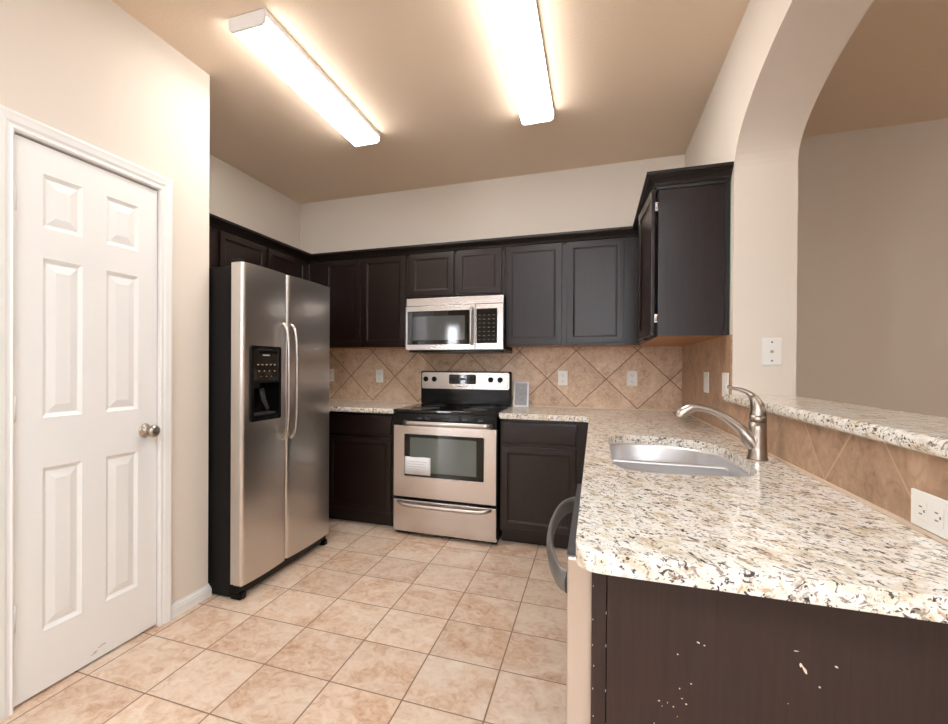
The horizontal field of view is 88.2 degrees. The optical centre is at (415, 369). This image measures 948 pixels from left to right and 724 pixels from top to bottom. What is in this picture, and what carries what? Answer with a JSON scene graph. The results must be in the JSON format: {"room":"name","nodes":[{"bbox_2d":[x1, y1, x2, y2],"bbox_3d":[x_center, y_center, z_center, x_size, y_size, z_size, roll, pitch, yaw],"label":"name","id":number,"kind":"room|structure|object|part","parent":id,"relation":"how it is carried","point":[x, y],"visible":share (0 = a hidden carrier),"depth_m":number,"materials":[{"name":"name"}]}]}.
{"room":"kitchen","nodes":[
{"label":"kitchen","id":0,"kind":"room"},
{"bbox_2d":[0,0,209,625],"bbox_3d":[-1.421,-0.172,1.875,0.120,2.765,1.542,0,0,20],"label":"wall","id":1,"kind":"structure","parent":0,"point":[89,71],"depth_m":2.28,"materials":[{"name":"paint"}]},
{"bbox_2d":[13,134,159,706],"bbox_3d":[-1.304,0.184,1.986,0.113,2.029,0.606,0,0,20],"label":"door","id":2,"kind":"structure","parent":1,"relation":"in","point":[86,430],"depth_m":1.94,"materials":[{"name":"white paint"}]},
{"bbox_3d":[-1.203,0.280,2.203,0.073,0.064,0.064,0,0,20],"label":"knob","id":3,"kind":"part","parent":2,"relation":"part of","materials":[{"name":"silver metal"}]},
{"bbox_2d":[0,104,172,721],"bbox_3d":[-1.306,0.153,1.989,0.022,2.114,0.742,0,0,20],"label":"trim","id":4,"kind":"structure","parent":1,"relation":"attached to","point":[11,121],"depth_m":1.70,"materials":[{"name":"white paint"}]},
{"bbox_2d":[172,583,211,618],"bbox_3d":[-1.189,1.175,2.486,0.113,0.066,0.267,0,0,20],"label":"baseboard","id":5,"kind":"structure","parent":1,"relation":"attached to","point":[180,606],"depth_m":2.46,"materials":[{"name":"white paint"}]},
{"bbox_2d":[209,154,299,248],"bbox_3d":[-1.512,-0.182,3.682,0.120,2.765,2.028,0,0,20],"label":"wall","id":6,"kind":"structure","parent":0,"point":[236,197],"depth_m":3.96,"materials":[{"name":"paint"}]},
{"bbox_2d":[209,226,308,280],"bbox_3d":[-1.333,-0.755,3.514,0.321,0.345,1.593,0,0,20],"label":"upper cabinet","id":7,"kind":"object","parent":6,"relation":"attached to","point":[224,247],"visible":0.34,"depth_m":3.46,"materials":[{"name":"brown wood"}]},
{"bbox_3d":[-1.392,-0.754,2.916,0.019,0.318,0.410,0,0,20],"label":"door","id":8,"kind":"part","parent":7,"relation":"part of","materials":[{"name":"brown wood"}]},
{"bbox_3d":[-1.209,-0.756,3.413,0.019,0.318,0.470,0,0,20],"label":"door","id":9,"kind":"part","parent":7,"relation":"part of","materials":[{"name":"brown wood"}]},
{"bbox_3d":[-1.030,-0.757,3.898,0.019,0.318,0.500,0,0,20],"label":"door","id":10,"kind":"part","parent":7,"relation":"part of","materials":[{"name":"brown wood"}]},
{"bbox_2d":[0,518,567,723],"bbox_3d":[-0.061,1.253,0.727,8.600,0.060,6.820,0,0,20],"label":"floor","id":11,"kind":"structure","parent":0,"point":[374,623],"depth_m":2.08,"materials":[{"name":"tile"}]},
{"bbox_2d":[208,259,329,600],"bbox_3d":[-1.132,0.312,3.080,0.950,1.786,0.894,0,0,20],"label":"refrigerator","id":12,"kind":"object","parent":11,"relation":"on","point":[269,329],"visible":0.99,"depth_m":2.68,"materials":[{"name":"silver metal"}]},
{"bbox_3d":[-0.863,0.285,2.709,0.084,1.688,0.383,0,0,20],"label":"freezer door","id":13,"kind":"part","parent":12,"relation":"part of","materials":[{"name":"metal"}]},
{"bbox_3d":[-0.821,-0.024,2.679,0.001,0.177,0.226,0,0,20],"label":"control panel","id":14,"kind":"part","parent":12,"relation":"part of","materials":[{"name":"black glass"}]},
{"bbox_3d":[-0.752,0.073,2.819,0.060,0.689,0.022,0,0,20],"label":"door handle","id":15,"kind":"part","parent":12,"relation":"part of","materials":[{"name":"silver metal"}]},
{"bbox_3d":[-0.724,0.073,2.896,0.060,0.689,0.022,0,0,20],"label":"door handle","id":16,"kind":"part","parent":12,"relation":"part of","materials":[{"name":"silver metal"}]},
{"bbox_3d":[-0.707,0.283,3.131,0.084,1.688,0.505,0,0,20],"label":"fresh food door","id":17,"kind":"part","parent":12,"relation":"part of","materials":[{"name":"metal"}]},
{"bbox_2d":[329,411,395,525],"bbox_3d":[-0.330,0.766,3.998,0.597,0.876,0.606,0,0,20],"label":"base cabinet","id":18,"kind":"object","parent":11,"relation":"on","point":[361,445],"visible":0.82,"depth_m":3.72,"materials":[{"name":"brown wood"}]},
{"bbox_3d":[-0.433,0.423,3.724,0.534,0.142,0.023,0,0,20],"label":"drawer","id":19,"kind":"part","parent":18,"relation":"part of","materials":[{"name":"brown wood"}]},
{"bbox_3d":[-0.435,0.800,3.728,0.534,0.556,0.019,0,0,20],"label":"door","id":20,"kind":"part","parent":18,"relation":"part of","materials":[{"name":"brown wood"}]},
{"bbox_2d":[393,371,511,543],"bbox_3d":[0.295,0.614,3.702,0.766,1.192,0.718,0,0,20],"label":"range","id":21,"kind":"object","parent":11,"relation":"on","point":[460,496],"visible":1,"depth_m":3.44,"materials":[{"name":"silver metal"}]},
{"bbox_2d":[405,456,429,475],"bbox_3d":[0.011,0.694,3.480,0.196,0.128,0.010,0,0,20],"label":"paper notice","id":22,"kind":"object","parent":21,"relation":"attached to","point":[413,465],"visible":1,"depth_m":3.48,"materials":[{"name":"white paper"}]},
{"bbox_3d":[0.183,0.971,3.405,0.694,0.039,0.053,0,0,20],"label":"drawer handle","id":23,"kind":"part","parent":21,"relation":"part of","materials":[{"name":"silver metal"}]},
{"bbox_3d":[0.192,0.621,3.421,0.596,0.316,0.001,0,0,20],"label":"window trim","id":24,"kind":"part","parent":21,"relation":"part of","materials":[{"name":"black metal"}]},
{"bbox_3d":[0.197,1.063,3.444,0.756,0.229,0.040,0,0,20],"label":"warming drawer","id":25,"kind":"part","parent":21,"relation":"part of","materials":[{"name":"metal"}]},
{"bbox_3d":[0.195,0.362,3.423,0.762,0.086,0.010,0,0,20],"label":"trim","id":26,"kind":"part","parent":21,"relation":"part of","materials":[{"name":"black plastic"}]},
{"bbox_3d":[0.199,0.667,3.441,0.756,0.517,0.042,0,0,20],"label":"oven door","id":27,"kind":"part","parent":21,"relation":"part of","materials":[{"name":"metal"}]},
{"bbox_3d":[0.209,0.385,3.381,0.650,0.033,0.058,0,0,20],"label":"oven handle","id":28,"kind":"part","parent":21,"relation":"part of","materials":[{"name":"silver metal"}]},
{"bbox_2d":[393,403,510,415],"bbox_3d":[0.295,0.304,3.694,0.766,0.026,0.584,0,0,20],"label":"cooktop","id":29,"kind":"object","parent":21,"relation":"in","point":[437,409],"depth_m":3.53,"materials":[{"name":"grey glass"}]},
{"bbox_2d":[500,419,587,548],"bbox_3d":[0.961,0.776,3.522,0.596,0.876,0.606,0,0,20],"label":"base cabinet","id":30,"kind":"object","parent":11,"relation":"on","point":[542,461],"visible":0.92,"depth_m":3.27,"materials":[{"name":"brown wood"}]},
{"bbox_3d":[0.822,0.809,3.265,0.484,0.556,0.019,0,0,20],"label":"door","id":31,"kind":"part","parent":30,"relation":"part of","materials":[{"name":"brown wood"}]},
{"bbox_3d":[0.823,0.432,3.261,0.484,0.142,0.023,0,0,20],"label":"drawer","id":32,"kind":"part","parent":30,"relation":"part of","materials":[{"name":"brown wood"}]},
{"bbox_2d":[547,484,606,723],"bbox_3d":[0.644,0.787,1.097,0.676,0.876,0.611,0,0,20],"label":"dishwasher","id":33,"kind":"object","parent":11,"relation":"on","point":[575,581],"visible":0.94,"depth_m":0.90,"materials":[{"name":"silver metal"}]},
{"bbox_3d":[0.365,0.410,1.213,0.067,0.049,0.573,0,0,20],"label":"door handle","id":34,"kind":"part","parent":33,"relation":"part of","materials":[{"name":"grey metal"}]},
{"bbox_3d":[0.410,0.737,1.185,0.051,0.774,0.608,0,0,20],"label":"door","id":35,"kind":"part","parent":33,"relation":"part of","materials":[{"name":"metal"}]},
{"bbox_2d":[591,572,947,723],"bbox_3d":[0.595,0.788,0.770,0.599,0.876,0.022,0,0,20],"label":"end panel","id":36,"kind":"object","parent":11,"relation":"on","point":[677,654],"visible":0.95,"depth_m":0.78,"materials":[{"name":"brown laminate"}]},
{"bbox_3d":[-0.910,0.762,4.224,0.644,0.876,0.583,0,0,20],"label":"base cabinet","id":37,"kind":"object","parent":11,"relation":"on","visible":0},
{"bbox_2d":[329,400,419,413],"bbox_3d":[-0.637,0.306,4.091,1.243,0.037,0.642,0,0,20],"label":"countertop","id":38,"kind":"structure","parent":37,"relation":"on","point":[334,405],"depth_m":3.79,"materials":[{"name":"stone"}]},
{"bbox_3d":[1.108,0.783,2.200,0.588,0.876,1.764,0,0,20],"label":"cabinet","id":39,"kind":"object","parent":11,"relation":"on","visible":0},
{"bbox_2d":[499,406,947,623],"bbox_3d":[0.823,0.324,2.264,1.199,0.037,3.062,0,0,20],"label":"countertop","id":40,"kind":"structure","parent":39,"relation":"on","point":[778,531],"depth_m":0.93,"materials":[{"name":"stone"}]},
{"bbox_2d":[513,382,528,406],"bbox_3d":[0.837,0.198,3.855,0.121,0.196,0.046,0,0,20],"label":"printed card","id":41,"kind":"object","parent":40,"relation":"on","point":[521,389],"visible":1,"depth_m":3.85,"materials":[{"name":"white paper"}]},
{"bbox_2d":[609,443,750,476],"bbox_3d":[0.953,0.435,1.811,0.470,0.178,0.897,0,0,20],"label":"sink","id":42,"kind":"object","parent":40,"relation":"in","point":[635,457],"visible":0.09,"depth_m":1.99,"materials":[{"name":"metal"}]},
{"bbox_2d":[674,385,768,460],"bbox_3d":[1.070,0.182,1.708,0.288,0.255,0.063,0,0,20],"label":"kitchen faucet","id":43,"kind":"object","parent":40,"relation":"on","point":[754,438],"visible":1,"depth_m":1.66,"materials":[{"name":"silver metal"}]},
{"bbox_3d":[1.063,0.202,1.711,0.272,0.160,0.052,0,0,20],"label":"spout","id":44,"kind":"part","parent":43,"relation":"part of","materials":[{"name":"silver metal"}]},
{"bbox_3d":[1.145,0.108,1.680,0.117,0.106,0.049,0,0,20],"label":"lever","id":45,"kind":"part","parent":43,"relation":"part of","materials":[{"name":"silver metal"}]},
{"bbox_2d":[111,0,947,203],"bbox_3d":[-0.046,-1.582,0.712,8.600,0.080,6.820,0,0,20],"label":"ceiling","id":46,"kind":"structure","parent":0,"point":[630,80],"depth_m":2.61,"materials":[{"name":"paint"}]},
{"bbox_2d":[228,8,379,146],"bbox_3d":[-0.532,-1.520,2.674,0.198,0.066,1.195,0,0,20],"label":"ceiling light","id":47,"kind":"object","parent":46,"relation":"attached to","point":[258,30],"visible":1,"depth_m":2.45,"materials":[{"name":"white paint"}]},
{"bbox_2d":[486,0,553,125],"bbox_3d":[0.529,-1.513,2.369,0.196,0.066,1.205,0,0,20],"label":"ceiling light","id":48,"kind":"object","parent":46,"relation":"attached to","point":[516,23],"visible":1,"depth_m":2.30,"materials":[{"name":"white paint"}]},
{"bbox_2d":[300,118,947,417],"bbox_3d":[1.966,-0.162,3.530,6.753,2.765,0.150,0,0,20],"label":"wall","id":49,"kind":"structure","parent":0,"point":[872,240],"depth_m":3.16,"materials":[{"name":"paint"}]},
{"bbox_2d":[309,255,406,348],"bbox_3d":[-0.449,-0.554,4.190,0.910,0.745,0.322,0,0,20],"label":"upper cabinet","id":50,"kind":"object","parent":49,"relation":"attached to","point":[368,296],"visible":0.86,"depth_m":4.01,"materials":[{"name":"brown wood"}]},
{"bbox_3d":[-0.621,-0.554,4.092,0.342,0.722,0.019,0,0,20],"label":"door","id":51,"kind":"part","parent":50,"relation":"part of","materials":[{"name":"brown wood"}]},
{"bbox_3d":[-0.263,-0.551,3.960,0.385,0.722,0.019,0,0,20],"label":"door","id":52,"kind":"part","parent":50,"relation":"part of","materials":[{"name":"brown wood"}]},
{"bbox_2d":[407,247,503,298],"bbox_3d":[0.345,-0.734,3.897,0.776,0.374,0.322,0,0,20],"label":"upper cabinet","id":53,"kind":"object","parent":49,"relation":"attached to","point":[476,272],"visible":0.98,"depth_m":3.75,"materials":[{"name":"brown wood"}]},
{"bbox_3d":[0.123,-0.744,3.817,0.366,0.336,0.019,0,0,20],"label":"door","id":54,"kind":"part","parent":53,"relation":"part of","materials":[{"name":"brown wood"}]},
{"bbox_2d":[406,295,511,353],"bbox_3d":[0.343,-0.336,3.810,0.758,0.416,0.481,0,0,20],"label":"microwave","id":55,"kind":"object","parent":53,"relation":"attached to","point":[464,324],"visible":1,"depth_m":3.63,"materials":[{"name":"silver metal"}]},
{"bbox_3d":[0.167,-0.314,3.672,0.493,0.256,0.002,0,0,20],"label":"door glass","id":56,"kind":"part","parent":55,"relation":"part of","materials":[{"name":"black glass"}]},
{"bbox_3d":[0.183,-0.314,3.678,0.549,0.335,0.022,0,0,20],"label":"door","id":57,"kind":"part","parent":55,"relation":"part of","materials":[{"name":"metal"}]},
{"bbox_3d":[0.407,-0.319,3.557,0.025,0.289,0.051,0,0,20],"label":"door handle","id":58,"kind":"part","parent":55,"relation":"part of","materials":[{"name":"silver metal"}]},
{"bbox_3d":[0.480,-0.742,3.686,0.342,0.336,0.019,0,0,20],"label":"door","id":59,"kind":"part","parent":53,"relation":"part of","materials":[{"name":"brown wood"}]},
{"bbox_2d":[329,346,681,410],"bbox_3d":[0.404,0.061,4.052,3.225,0.505,0.010,0,0,20],"label":"tile backsplash","id":60,"kind":"structure","parent":49,"relation":"attached to","point":[597,376],"depth_m":3.81,"materials":[{"name":"beige tile"}]},
{"bbox_2d":[329,369,333,380],"bbox_3d":[-0.786,0.055,4.484,0.072,0.115,0.008,0,0,20],"label":"wall outlet","id":61,"kind":"object","parent":60,"relation":"attached to","point":[331,373],"visible":0.69,"depth_m":4.48,"materials":[{"name":"white plastic"}]},
{"bbox_2d":[376,370,382,382],"bbox_3d":[-0.321,0.061,4.313,0.072,0.115,0.008,0,0,20],"label":"wall outlet","id":62,"kind":"object","parent":60,"relation":"attached to","point":[379,373],"visible":1,"depth_m":4.31,"materials":[{"name":"white plastic"}]},
{"bbox_2d":[558,371,567,384],"bbox_3d":[1.143,0.068,3.774,0.072,0.115,0.008,0,0,20],"label":"wall outlet","id":63,"kind":"object","parent":60,"relation":"attached to","point":[562,375],"visible":1,"depth_m":3.77,"materials":[{"name":"white plastic"}]},
{"bbox_2d":[627,371,637,385],"bbox_3d":[1.607,0.068,3.603,0.072,0.115,0.008,0,0,20],"label":"wall outlet","id":64,"kind":"object","parent":60,"relation":"attached to","point":[632,376],"visible":1,"depth_m":3.60,"materials":[{"name":"white plastic"}]},
{"bbox_2d":[504,238,639,347],"bbox_3d":[1.147,-0.542,3.602,0.930,0.745,0.322,0,0,20],"label":"upper cabinet","id":65,"kind":"object","parent":49,"relation":"attached to","point":[578,293],"visible":0.98,"depth_m":3.45,"materials":[{"name":"brown wood"}]},
{"bbox_3d":[0.860,-0.546,3.547,0.398,0.720,0.019,0,0,20],"label":"door","id":66,"kind":"part","parent":65,"relation":"part of","materials":[{"name":"brown wood"}]},
{"bbox_3d":[1.256,-0.543,3.401,0.378,0.720,0.019,0,0,20],"label":"door","id":67,"kind":"part","parent":65,"relation":"part of","materials":[{"name":"brown wood"}]},
{"bbox_2d":[685,0,873,395],"bbox_3d":[1.250,-0.155,1.305,0.244,2.765,4.820,0,0,20],"label":"wall","id":68,"kind":"structure","parent":0,"point":[781,55],"depth_m":2.17,"materials":[{"name":"paint"}]},
{"bbox_2d":[209,161,733,264],"bbox_3d":[0.169,-0.933,2.970,2.944,0.076,1.612,0,0,20],"label":"crown molding","id":69,"kind":"structure","parent":68,"relation":"attached to","point":[717,173],"depth_m":3.43,"materials":[{"name":"brown wood"}]},
{"bbox_2d":[637,182,730,346],"bbox_3d":[1.534,-0.537,2.949,0.364,0.745,1.278,0,0,20],"label":"upper cabinet","id":70,"kind":"object","parent":68,"relation":"attached to","point":[684,233],"visible":0.99,"depth_m":2.37,"materials":[{"name":"brown wood"}]},
{"bbox_3d":[1.444,-0.533,3.092,0.019,0.722,0.400,0,0,20],"label":"door","id":71,"kind":"part","parent":70,"relation":"part of","materials":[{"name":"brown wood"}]},
{"bbox_3d":[1.246,-0.532,2.628,0.019,0.722,0.430,0,0,17],"label":"door","id":72,"kind":"part","parent":70,"relation":"part of","materials":[{"name":"brown wood"}]},
{"bbox_3d":[1.476,-0.529,2.299,0.020,0.735,0.006,0,0,20],"label":"scribe moulding","id":73,"kind":"part","parent":70,"relation":"part of","materials":[{"name":"brown wood"}]},
{"bbox_2d":[682,334,732,434],"bbox_3d":[1.689,0.082,2.870,0.010,0.490,1.326,0,0,20],"label":"tile backsplash","id":74,"kind":"structure","parent":68,"relation":"attached to","point":[713,356],"depth_m":2.67,"materials":[{"name":"beige tile"}]},
{"bbox_2d":[704,372,708,392],"bbox_3d":[1.629,0.073,2.724,0.009,0.115,0.115,0,0,20],"label":"switch plate","id":75,"kind":"object","parent":74,"relation":"attached to","point":[706,374],"visible":1,"depth_m":2.69,"materials":[{"name":"white plastic"}]},
{"bbox_2d":[722,373,728,395],"bbox_3d":[1.482,0.075,2.326,0.009,0.115,0.115,0,0,20],"label":"switch plate","id":76,"kind":"object","parent":74,"relation":"attached to","point":[725,376],"visible":0.9,"depth_m":2.31,"materials":[{"name":"white plastic"}]},
{"bbox_2d":[762,338,781,364],"bbox_3d":[1.606,-0.080,2.189,0.076,0.122,0.009,0,0,20],"label":"cable plate","id":77,"kind":"object","parent":68,"relation":"attached to","point":[771,347],"visible":1,"depth_m":2.19,"materials":[{"name":"white plastic"}]},
{"bbox_2d":[724,394,947,458],"bbox_3d":[1.263,0.139,1.382,0.278,0.036,1.832,0,0,20],"label":"bar","id":78,"kind":"object","parent":68,"relation":"attached to","point":[928,434],"visible":0.99,"depth_m":1.20,"materials":[{"name":"stone"}]},
{"bbox_2d":[729,403,947,545],"bbox_3d":[1.148,0.245,1.406,0.012,0.174,1.796,0,0,20],"label":"tile backsplash","id":79,"kind":"structure","parent":68,"relation":"attached to","point":[881,476],"depth_m":1.15,"materials":[{"name":"beige tile"}]},
{"bbox_2d":[911,488,947,539],"bbox_3d":[0.956,0.268,0.901,0.008,0.070,0.118,0,0,20],"label":"wall outlet","id":80,"kind":"object","parent":79,"relation":"attached to","point":[929,512],"visible":1,"depth_m":0.90,"materials":[{"name":"white plastic"}]},
{"bbox_2d":[915,499,926,520],"bbox_3d":[0.962,0.268,0.923,0.001,0.034,0.034,0,0,20],"label":"socket","id":81,"kind":"object","parent":80,"relation":"attached to","point":[920,504],"depth_m":0.92,"materials":[{"name":"white plastic"}]},
{"bbox_2d":[931,505,943,528],"bbox_3d":[0.946,0.268,0.880,0.001,0.034,0.034,0,0,20],"label":"socket","id":82,"kind":"object","parent":80,"relation":"attached to","point":[937,511],"depth_m":0.88,"materials":[{"name":"white plastic"}]}
]}

